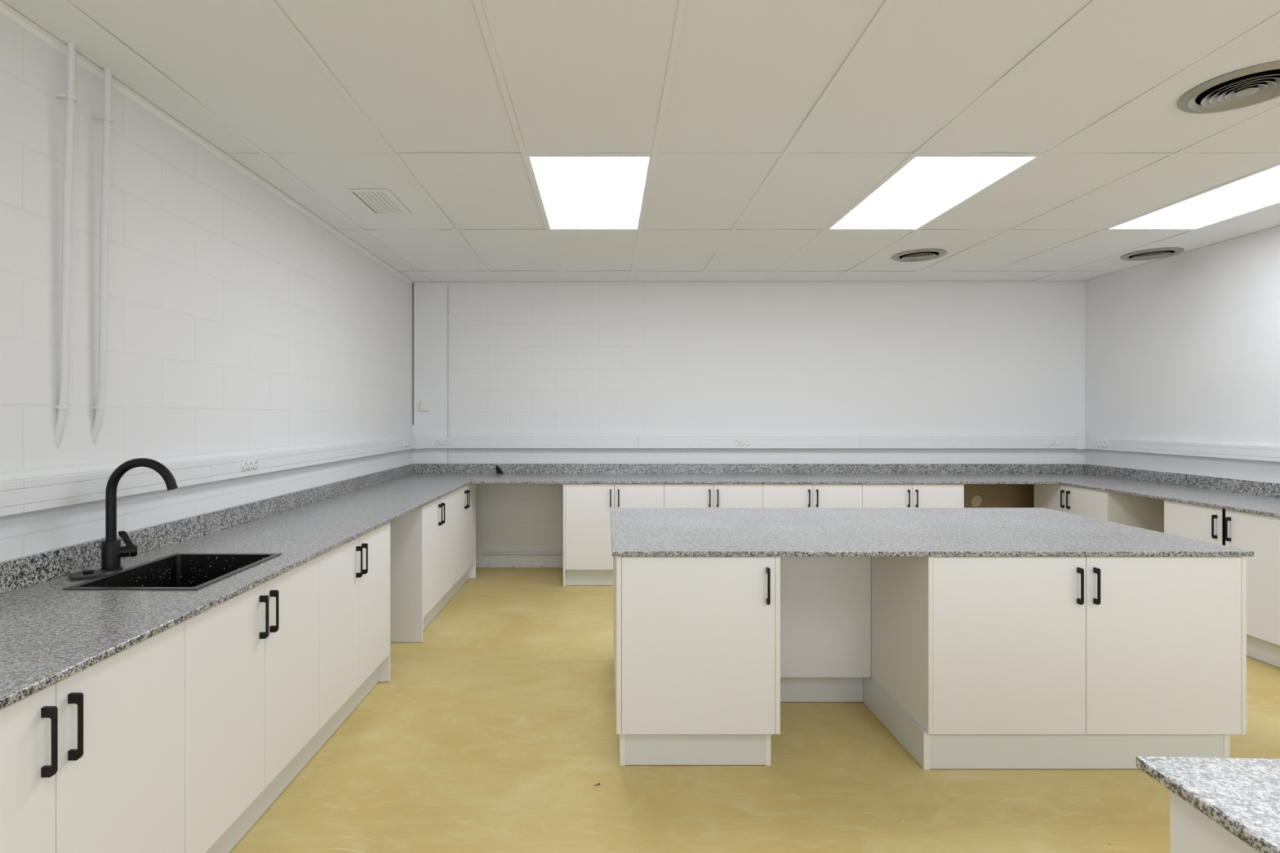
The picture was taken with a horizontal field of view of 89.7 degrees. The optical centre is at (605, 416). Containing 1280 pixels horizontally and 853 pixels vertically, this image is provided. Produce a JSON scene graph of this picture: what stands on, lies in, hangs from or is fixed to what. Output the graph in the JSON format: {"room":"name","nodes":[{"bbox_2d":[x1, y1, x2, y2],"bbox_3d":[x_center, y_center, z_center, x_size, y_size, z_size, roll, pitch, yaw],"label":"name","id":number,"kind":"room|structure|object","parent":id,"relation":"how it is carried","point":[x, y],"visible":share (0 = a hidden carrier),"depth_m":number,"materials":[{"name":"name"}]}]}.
{"room":"laboratory","nodes":[
{"label":"laboratory","id":0,"kind":"room"},
{"bbox_2d":[0,12,412,561],"bbox_3d":[-1.864,0.030,1.652,0.120,2.709,8.475,0,0,0],"label":"wall","id":1,"kind":"structure","parent":0,"point":[239,323],"depth_m":2.61,"materials":[{"name":"white paint"}]},
{"bbox_2d":[54,42,76,448],"bbox_3d":[-1.787,-0.559,2.111,0.079,1.370,0.032,0,0,-13],"label":"conduit pipe","id":2,"kind":"object","parent":1,"relation":"attached to","point":[71,98],"visible":0.94,"depth_m":2.11,"materials":[{"name":"white plastic"}]},
{"bbox_2d":[91,67,112,444],"bbox_3d":[-1.783,-0.570,2.262,0.077,1.348,0.031,0,0,-13],"label":"conduit pipe","id":3,"kind":"object","parent":1,"relation":"attached to","point":[107,117],"visible":0.96,"depth_m":2.26,"materials":[{"name":"white plastic"}]},
{"bbox_2d":[0,0,413,284],"bbox_3d":[-1.793,-1.213,1.645,0.022,0.022,8.462,0,0,0],"label":"trim","id":4,"kind":"structure","parent":1,"relation":"attached to","point":[6,10],"depth_m":2.62,"materials":[{"name":"white"}]},
{"bbox_2d":[0,437,415,517],"bbox_3d":[-1.761,0.242,3.370,0.059,0.101,4.913,0,0,0],"label":"cable trunking","id":5,"kind":"object","parent":1,"relation":"attached to","point":[28,495],"depth_m":2.53,"materials":[{"name":"white plastic"}]},
{"bbox_2d":[241,461,248,471],"bbox_3d":[-1.737,0.241,3.096,0.007,0.044,0.044,0,0,0],"label":"socket","id":6,"kind":"object","parent":5,"relation":"attached to","point":[244,464],"depth_m":3.09,"materials":[{"name":"white plastic"}]},
{"bbox_2d":[248,461,253,470],"bbox_3d":[-1.737,0.241,3.141,0.007,0.044,0.044,0,0,0],"label":"socket","id":7,"kind":"object","parent":5,"relation":"attached to","point":[251,464],"depth_m":3.15,"materials":[{"name":"white plastic"}]},
{"bbox_2d":[253,460,258,469],"bbox_3d":[-1.736,0.241,3.185,0.007,0.044,0.044,0,0,0],"label":"socket","id":8,"kind":"object","parent":5,"relation":"attached to","point":[255,464],"depth_m":3.19,"materials":[{"name":"white plastic"}]},
{"bbox_2d":[0,0,1279,282],"bbox_3d":[1.262,-1.239,1.628,6.132,0.030,8.475,0,0,0],"label":"ceiling","id":9,"kind":"structure","parent":0,"point":[762,124],"depth_m":2.63,"materials":[{"name":"white"}]},
{"bbox_2d":[345,189,412,214],"bbox_3d":[-1.287,-1.221,3.675,0.232,0.006,0.424,0,0,0],"label":"ceiling vent","id":10,"kind":"object","parent":9,"relation":"in","point":[377,202],"visible":1,"depth_m":3.65,"materials":[{"name":"white"}]},
{"bbox_2d":[527,155,651,229],"bbox_3d":[-0.075,-1.231,3.619,0.600,0.011,1.192,0,0,0],"label":"recessed light","id":11,"kind":"object","parent":9,"relation":"in","point":[575,192],"visible":0.99,"depth_m":3.46,"materials":[{"name":"white plastic"}]},
{"bbox_2d":[891,248,946,262],"bbox_3d":[2.385,-1.215,4.885,0.376,0.018,0.376,0,0,0],"label":"ceiling vent","id":12,"kind":"object","parent":9,"relation":"in","point":[922,255],"visible":1,"depth_m":4.85,"materials":[{"name":"white metal"}]},
{"bbox_2d":[828,155,1039,229],"bbox_3d":[1.752,-1.231,3.619,0.600,0.011,1.192,0,0,0],"label":"recessed light","id":13,"kind":"object","parent":9,"relation":"in","point":[926,188],"visible":0.97,"depth_m":3.46,"materials":[{"name":"white plastic"}]},
{"bbox_2d":[1120,248,1183,261],"bbox_3d":[4.125,-1.215,4.850,0.366,0.018,0.366,0,0,0],"label":"ceiling vent","id":14,"kind":"object","parent":9,"relation":"in","point":[1153,254],"visible":1,"depth_m":4.82,"materials":[{"name":"white metal"}]},
{"bbox_2d":[1107,164,1279,229],"bbox_3d":[3.579,-1.231,3.619,0.600,0.011,1.192,0,0,0],"label":"recessed light","id":15,"kind":"object","parent":9,"relation":"in","point":[1260,190],"visible":0.97,"depth_m":3.75,"materials":[{"name":"white plastic"}]},
{"bbox_2d":[1177,61,1279,113],"bbox_3d":[2.390,-1.215,2.395,0.384,0.019,0.384,0,0,0],"label":"ceiling vent","id":16,"kind":"object","parent":9,"relation":"in","point":[1255,85],"visible":1,"depth_m":2.40,"materials":[{"name":"white metal"}]},
{"bbox_2d":[229,567,1279,852],"bbox_3d":[1.262,1.435,1.628,6.372,0.100,8.715,0,0,0],"label":"floor","id":17,"kind":"structure","parent":0,"point":[495,731],"depth_m":2.47,"materials":[{"name":"yellow plastic"}]},
{"bbox_2d":[0,621,184,852],"bbox_3d":[-1.431,0.964,1.337,0.637,0.836,0.802,0,0,0],"label":"base cabinet","id":18,"kind":"object","parent":17,"relation":"on","point":[92,761],"visible":0.85,"depth_m":1.45,"materials":[{"name":"white laminate"}]},
{"bbox_2d":[184,556,319,852],"bbox_3d":[-1.425,0.964,2.138,0.637,0.836,0.800,0,0,0],"label":"base cabinet","id":19,"kind":"object","parent":17,"relation":"on","point":[251,659],"visible":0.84,"depth_m":2.05,"materials":[{"name":"white laminate"}]},
{"bbox_2d":[0,473,486,710],"bbox_3d":[-1.447,0.535,3.393,0.688,0.020,4.962,0,0,0],"label":"countertop","id":20,"kind":"structure","parent":19,"relation":"on","point":[49,633],"depth_m":1.89,"materials":[{"name":"grey stone"}]},
{"bbox_2d":[67,569,108,580],"bbox_3d":[-1.691,0.515,2.098,0.105,0.020,0.105,0,0,0],"label":"strainer","id":21,"kind":"object","parent":20,"relation":"on","point":[87,574],"visible":1,"depth_m":2.08,"materials":[{"name":"grey metal"}]},
{"bbox_2d":[99,457,177,572],"bbox_3d":[-1.589,0.334,2.200,0.259,0.382,0.090,0,0,0],"label":"tap","id":22,"kind":"object","parent":20,"relation":"on","point":[112,552],"visible":0.97,"depth_m":2.18,"materials":[{"name":"black metal"}]},
{"bbox_2d":[62,553,281,590],"bbox_3d":[-1.434,0.628,2.188,0.408,0.215,0.503,0,0,0],"label":"sink","id":23,"kind":"object","parent":20,"relation":"in","point":[175,571],"visible":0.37,"depth_m":2.37,"materials":[{"name":"black stone"}]},
{"bbox_2d":[0,463,413,594],"bbox_3d":[-1.781,0.479,3.395,0.020,0.091,4.962,0,0,0],"label":"granite upstand","id":24,"kind":"object","parent":20,"relation":"on","point":[17,573],"visible":1,"depth_m":2.64,"materials":[{"name":"grey stone"}]},
{"bbox_2d":[305,522,390,764],"bbox_3d":[-1.419,0.964,2.948,0.637,0.837,0.819,0,0,0],"label":"base cabinet","id":25,"kind":"object","parent":17,"relation":"on","point":[354,576],"visible":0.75,"depth_m":2.86,"materials":[{"name":"white laminate"}]},
{"bbox_2d":[390,491,453,642],"bbox_3d":[-1.408,0.964,4.319,0.637,0.837,0.785,0,0,0],"label":"base cabinet","id":26,"kind":"object","parent":17,"relation":"on","point":[422,540],"visible":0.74,"depth_m":3.92,"materials":[{"name":"white laminate"}]},
{"bbox_2d":[445,483,475,604],"bbox_3d":[-1.402,0.964,5.102,0.637,0.837,0.780,0,0,0],"label":"base cabinet","id":27,"kind":"object","parent":17,"relation":"on","point":[464,498],"visible":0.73,"depth_m":5.07,"materials":[{"name":"white laminate"}]},
{"bbox_2d":[563,484,663,586],"bbox_3d":[0.068,0.964,5.468,0.814,0.837,0.627,0,0,0],"label":"base cabinet","id":28,"kind":"object","parent":17,"relation":"on","point":[588,558],"visible":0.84,"depth_m":5.18,"materials":[{"name":"white laminate"}]},
{"bbox_2d":[613,556,614,664],"bbox_3d":[0.362,0.964,3.370,0.637,0.836,0.657,0,0,0],"label":"base cabinet","id":29,"kind":"object","parent":17,"relation":"on","point":[613,557],"visible":0.06,"depth_m":3.20,"materials":[{"name":"white laminate"}]},
{"bbox_2d":[614,556,780,765],"bbox_3d":[0.362,0.965,2.789,0.638,0.839,0.629,0,0,0],"label":"base cabinet","id":30,"kind":"object","parent":17,"relation":"on","point":[697,639],"visible":0.95,"depth_m":2.50,"materials":[{"name":"white laminate"}]},
{"bbox_2d":[663,484,763,507],"bbox_3d":[0.874,0.964,5.462,0.798,0.836,0.627,0,0,0],"label":"base cabinet","id":31,"kind":"object","parent":17,"relation":"on","point":[675,495],"visible":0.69,"depth_m":5.18,"materials":[{"name":"white laminate"}]},
{"bbox_2d":[763,484,862,507],"bbox_3d":[1.672,0.964,5.456,0.798,0.836,0.627,0,0,0],"label":"base cabinet","id":32,"kind":"object","parent":17,"relation":"on","point":[775,495],"visible":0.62,"depth_m":5.17,"materials":[{"name":"white laminate"}]},
{"bbox_2d":[470,473,1059,484],"bbox_3d":[1.276,0.535,5.504,4.722,0.020,0.698,0,0,0],"label":"countertop","id":33,"kind":"structure","parent":32,"relation":"on","point":[488,478],"depth_m":5.38,"materials":[{"name":"grey stone"}]},
{"bbox_2d":[495,465,503,473],"bbox_3d":[-0.967,0.487,5.856,0.071,0.075,0.012,0,0,0],"label":"wedge","id":34,"kind":"object","parent":33,"relation":"on","point":[499,470],"visible":1,"depth_m":5.85,"materials":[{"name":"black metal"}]},
{"bbox_2d":[413,463,1084,474],"bbox_3d":[1.295,0.479,5.849,6.091,0.091,0.008,0,0,0],"label":"granite upstand","id":35,"kind":"object","parent":33,"relation":"on","point":[809,468],"visible":1,"depth_m":5.84,"materials":[{"name":"grey stone"}]},
{"bbox_2d":[780,556,871,702],"bbox_3d":[0.971,0.964,3.370,0.576,0.836,0.657,0,0,0],"label":"base cabinet","id":36,"kind":"object","parent":17,"relation":"on","point":[825,602],"visible":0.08,"depth_m":3.04,"materials":[{"name":"white laminate"}]},
{"bbox_2d":[871,556,871,677],"bbox_3d":[1.879,0.964,3.370,1.238,0.836,0.657,0,0,0],"label":"base cabinet","id":37,"kind":"object","parent":17,"relation":"on","point":[871,557],"visible":0.02,"depth_m":3.04,"materials":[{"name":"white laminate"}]},
{"bbox_2d":[609,507,1253,556],"bbox_3d":[1.272,0.535,3.087,2.491,0.020,1.198,0,0,0],"label":"countertop","id":38,"kind":"structure","parent":37,"relation":"on","point":[635,531],"depth_m":2.85,"materials":[{"name":"grey stone"}]},
{"bbox_2d":[862,484,964,507],"bbox_3d":[2.478,0.964,5.449,0.814,0.837,0.627,0,0,0],"label":"base cabinet","id":39,"kind":"object","parent":17,"relation":"on","point":[873,495],"visible":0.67,"depth_m":5.16,"materials":[{"name":"white laminate"}]},
{"bbox_2d":[863,556,1246,769],"bbox_3d":[1.873,0.965,2.789,1.252,0.839,0.629,0,0,0],"label":"base cabinet","id":40,"kind":"object","parent":17,"relation":"on","point":[978,662],"visible":0.94,"depth_m":2.50,"materials":[{"name":"white laminate"}]},
{"bbox_2d":[1034,484,1164,533],"bbox_3d":[3.942,0.964,5.074,0.627,0.837,0.813,0,0,0],"label":"base cabinet","id":41,"kind":"object","parent":17,"relation":"on","point":[1145,513],"visible":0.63,"depth_m":4.71,"materials":[{"name":"white laminate"}]},
{"bbox_2d":[1169,791,1259,852],"bbox_3d":[1.408,0.964,0.114,1.200,0.837,1.639,0,0,2],"label":"base cabinet","id":42,"kind":"object","parent":17,"relation":"on","point":[1191,831],"visible":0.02,"depth_m":0.91,"materials":[{"name":"white laminate"}]},
{"bbox_2d":[1136,755,1279,852],"bbox_3d":[1.462,0.535,0.120,1.350,0.020,1.700,0,0,2],"label":"countertop","id":43,"kind":"structure","parent":42,"relation":"on","point":[1242,795],"depth_m":0.91,"materials":[{"name":"grey stone"}]},
{"bbox_2d":[1164,500,1279,667],"bbox_3d":[3.932,0.964,3.774,0.627,0.837,0.832,0,0,0],"label":"base cabinet","id":44,"kind":"object","parent":17,"relation":"on","point":[1259,534],"visible":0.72,"depth_m":3.62,"materials":[{"name":"white laminate"}]},
{"bbox_2d":[1010,474,1279,517],"bbox_3d":[3.990,0.535,4.604,0.721,0.020,2.480,0,0,0],"label":"countertop","id":45,"kind":"structure","parent":44,"relation":"on","point":[1241,502],"depth_m":4.41,"materials":[{"name":"grey stone"}]},
{"bbox_2d":[1084,463,1279,497],"bbox_3d":[4.341,0.479,4.595,0.020,0.091,2.468,0,0,0],"label":"granite upstand","id":46,"kind":"object","parent":45,"relation":"on","point":[1237,486],"visible":1,"depth_m":4.75,"materials":[{"name":"grey stone"}]},
{"bbox_2d":[448,281,1084,567],"bbox_3d":[1.295,0.030,5.925,6.372,2.709,0.121,0,0,0],"label":"wall","id":47,"kind":"structure","parent":0,"point":[793,359],"depth_m":5.87,"materials":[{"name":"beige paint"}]},
{"bbox_2d":[412,282,413,425],"bbox_3d":[-1.763,-0.572,5.888,0.017,1.304,0.002,0,0,0],"label":"trim","id":48,"kind":"structure","parent":47,"relation":"attached to","point":[412,282],"depth_m":5.89,"materials":[{"name":"grey"}]},
{"bbox_2d":[412,282,448,463],"bbox_3d":[-1.608,0.081,5.882,0.327,2.609,0.012,0,0,0],"label":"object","id":49,"kind":"structure","parent":47,"relation":"attached to","point":[430,299],"depth_m":5.88,"materials":[{"name":"white paint"}]},
{"bbox_2d":[419,401,429,410],"bbox_3d":[-1.650,-0.092,5.864,0.086,0.086,0.024,0,0,0],"label":"thermostat","id":50,"kind":"object","parent":49,"relation":"attached to","point":[424,406],"visible":1,"depth_m":5.85,"materials":[{"name":"white plastic"}]},
{"bbox_2d":[447,284,448,463],"bbox_3d":[-1.440,0.093,5.880,0.007,2.583,0.013,0,0,0],"label":"trim","id":51,"kind":"structure","parent":47,"relation":"attached to","point":[447,285],"depth_m":5.87,"materials":[{"name":"grey"}]},
{"bbox_2d":[483,551,563,555],"bbox_3d":[-0.734,1.250,5.865,0.760,0.035,0.032,0,0,0],"label":"horizontal pipe","id":52,"kind":"object","parent":47,"relation":"attached to","point":[544,553],"visible":0.89,"depth_m":5.86,"materials":[{"name":"white"}]},
{"bbox_2d":[415,436,1084,448],"bbox_3d":[1.294,0.242,5.823,6.035,0.109,0.059,0,0,0],"label":"cable trunking","id":53,"kind":"object","parent":47,"relation":"attached to","point":[421,442],"depth_m":5.80,"materials":[{"name":"white plastic"}]},
{"bbox_2d":[1047,440,1053,445],"bbox_3d":[4.000,0.241,5.776,0.044,0.044,0.007,0,0,0],"label":"socket","id":54,"kind":"object","parent":53,"relation":"attached to","point":[1049,442],"depth_m":5.78,"materials":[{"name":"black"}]},
{"bbox_2d":[1052,440,1057,445],"bbox_3d":[4.045,0.241,5.775,0.044,0.044,0.007,0,0,0],"label":"socket","id":55,"kind":"object","parent":53,"relation":"attached to","point":[1054,442],"depth_m":5.78,"materials":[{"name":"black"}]},
{"bbox_2d":[1057,440,1062,445],"bbox_3d":[4.090,0.241,5.775,0.044,0.044,0.007,0,0,0],"label":"socket","id":56,"kind":"object","parent":53,"relation":"attached to","point":[1059,442],"depth_m":5.78,"materials":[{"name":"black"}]},
{"bbox_2d":[528,280,1086,282],"bbox_3d":[1.306,-1.223,5.846,6.106,0.001,0.014,0,0,0],"label":"trim","id":57,"kind":"structure","parent":47,"relation":"attached to","point":[1028,281],"depth_m":5.85,"materials":[{"name":"white"}]},
{"bbox_2d":[1084,226,1279,483],"bbox_3d":[4.388,0.030,1.603,0.120,2.709,8.475,0,0,0],"label":"wall","id":58,"kind":"structure","parent":0,"point":[1185,347],"depth_m":4.78,"materials":[{"name":"white paint"}]},
{"bbox_2d":[1084,437,1279,462],"bbox_3d":[4.321,0.242,4.577,0.059,0.101,2.400,0,0,0],"label":"cable trunking","id":59,"kind":"object","parent":58,"relation":"attached to","point":[1238,451],"depth_m":4.72,"materials":[{"name":"white plastic"}]},
{"bbox_2d":[1102,441,1107,446],"bbox_3d":[4.302,0.241,5.524,0.007,0.044,0.044,0,0,0],"label":"socket","id":60,"kind":"object","parent":59,"relation":"attached to","point":[1104,443],"depth_m":5.53,"materials":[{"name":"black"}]},
{"bbox_2d":[1087,225,1279,280],"bbox_3d":[4.317,-1.223,1.589,0.020,0.001,8.445,0,0,0],"label":"trim","id":61,"kind":"structure","parent":58,"relation":"attached to","point":[1279,225],"depth_m":4.75,"materials":[{"name":"white"}]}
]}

